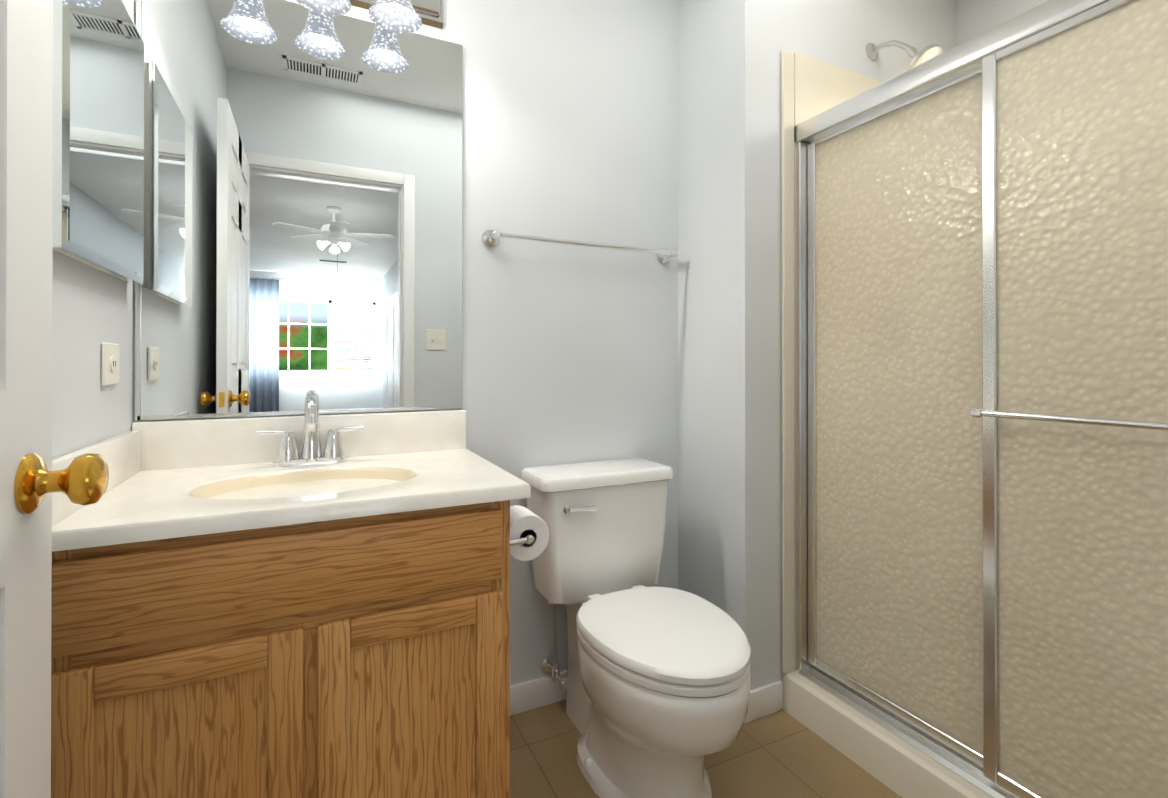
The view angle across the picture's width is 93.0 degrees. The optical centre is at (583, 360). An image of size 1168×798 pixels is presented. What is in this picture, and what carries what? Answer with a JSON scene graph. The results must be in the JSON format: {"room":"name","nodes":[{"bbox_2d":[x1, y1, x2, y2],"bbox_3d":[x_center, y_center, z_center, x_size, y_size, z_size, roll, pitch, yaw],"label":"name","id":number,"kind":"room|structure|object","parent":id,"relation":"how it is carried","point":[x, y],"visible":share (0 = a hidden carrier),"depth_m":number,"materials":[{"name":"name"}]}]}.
{"room":"bathroom","nodes":[
{"label":"bathroom","id":0,"kind":"room"},
{"bbox_2d":[52,0,1048,689],"bbox_3d":[1.007,-0.243,-2.458,5.150,2.700,8.887,0,0,-26],"label":"wall","id":1,"kind":"structure","parent":0,"point":[654,124],"depth_m":1.83,"materials":[{"name":"paint"}]},
{"bbox_2d":[0,0,108,797],"bbox_3d":[-0.495,0.056,0.319,0.164,2.096,0.814,0,0,-26],"label":"bathroom door","id":2,"kind":"structure","parent":1,"relation":"in","point":[31,481],"depth_m":0.63,"materials":[{"name":"white wood"}]},
{"bbox_2d":[53,0,143,284],"bbox_3d":[-0.951,-0.471,1.095,0.035,0.580,0.470,0,0,-26],"label":"medicine cabinet mirror","id":3,"kind":"object","parent":1,"relation":"attached to","point":[98,134],"visible":0.86,"depth_m":1.03,"materials":[{"name":"white mirror"}]},
{"bbox_2d":[101,342,118,385],"bbox_3d":[-1.011,0.006,1.187,0.010,0.090,0.100,0,0,-26],"label":"light switch","id":4,"kind":"object","parent":1,"relation":"attached to","point":[109,363],"visible":1,"depth_m":1.17,"materials":[{"name":"white plastic"}]},
{"bbox_2d":[135,0,461,419],"bbox_3d":[-0.731,-0.412,1.522,0.796,1.112,0.008,0,0,-26],"label":"wall mirror","id":5,"kind":"object","parent":1,"relation":"attached to","point":[302,203],"visible":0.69,"depth_m":1.50,"materials":[{"name":"silver glass"}]},
{"bbox_2d":[296,0,446,33],"bbox_3d":[-0.683,-1.020,1.444,0.680,0.189,0.193,0,0,-26],"label":"sconce","id":6,"kind":"object","parent":1,"relation":"attached to","point":[402,16],"visible":1,"depth_m":1.54,"materials":[{"name":"white glass"}]},
{"bbox_2d":[540,601,569,689],"bbox_3d":[-0.094,0.880,1.766,0.071,0.293,0.120,0,0,-26],"label":"supply valve","id":7,"kind":"object","parent":1,"relation":"attached to","point":[549,664],"visible":0.94,"depth_m":1.76,"materials":[{"name":"silver metal"}]},
{"bbox_2d":[482,229,677,263],"bbox_3d":[0.015,-0.384,1.847,0.704,0.054,0.077,0,0,-26],"label":"towel rail","id":8,"kind":"object","parent":1,"relation":"attached to","point":[490,238],"visible":1,"depth_m":1.79,"materials":[{"name":"silver metal"}]},
{"bbox_2d":[510,671,782,722],"bbox_3d":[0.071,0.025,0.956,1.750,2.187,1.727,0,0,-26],"label":"baseboard","id":9,"kind":"structure","parent":1,"relation":"attached to","point":[766,700],"depth_m":1.77,"materials":[{"name":"white wood"}]},
{"bbox_2d":[866,40,941,70],"bbox_3d":[1.095,-1.046,1.894,0.116,0.196,0.236,0,0,-26],"label":"shower head","id":10,"kind":"object","parent":1,"relation":"attached to","point":[922,55],"visible":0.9,"depth_m":1.85},
{"bbox_2d":[794,0,1167,797],"bbox_3d":[0.986,0.117,1.272,0.156,1.781,1.249,0,0,-26],"label":"shower door","id":11,"kind":"structure","parent":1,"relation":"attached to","point":[982,390],"depth_m":1.28,"materials":[{"name":"beige glass"}]},
{"bbox_2d":[510,700,901,797],"bbox_3d":[1.007,1.137,-2.463,5.150,0.060,8.887,0,0,-26],"label":"floor","id":12,"kind":"structure","parent":0,"point":[782,753],"depth_m":1.54,"materials":[{"name":"tile"}]},
{"bbox_2d":[51,410,530,797],"bbox_3d":[-0.604,0.634,1.270,0.813,0.972,0.564,0,0,-26],"label":"vanity cabinet","id":13,"kind":"object","parent":12,"relation":"on","point":[235,613],"visible":0.94,"depth_m":1.04,"materials":[{"name":"brown wood"}]},
{"bbox_2d":[255,395,363,466],"bbox_3d":[-0.687,0.175,1.399,0.253,0.180,0.151,0,0,-26],"label":"faucet","id":14,"kind":"object","parent":13,"relation":"on","point":[288,454],"visible":1,"depth_m":1.42,"materials":[{"name":"silver metal"}]},
{"bbox_2d":[510,505,548,560],"bbox_3d":[-0.154,0.415,1.331,0.121,0.108,0.149,0,0,-26],"label":"toilet paper roll","id":15,"kind":"object","parent":13,"relation":"attached to","point":[529,534],"visible":0.67,"depth_m":1.30,"materials":[{"name":"white paper"}]},
{"bbox_2d":[521,458,750,797],"bbox_3d":[0.154,0.729,1.540,0.456,0.783,0.729,0,0,-26],"label":"toilet","id":16,"kind":"object","parent":12,"relation":"on","point":[657,694],"visible":1,"depth_m":1.44,"materials":[{"name":"white ceramic"}]},
{"bbox_2d":[781,50,991,797],"bbox_3d":[1.333,0.055,1.441,0.942,2.130,1.249,0,0,-26],"label":"shower stall","id":17,"kind":"object","parent":12,"relation":"on","point":[811,87],"visible":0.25,"depth_m":1.79,"materials":[{"name":"beige"}]}
]}

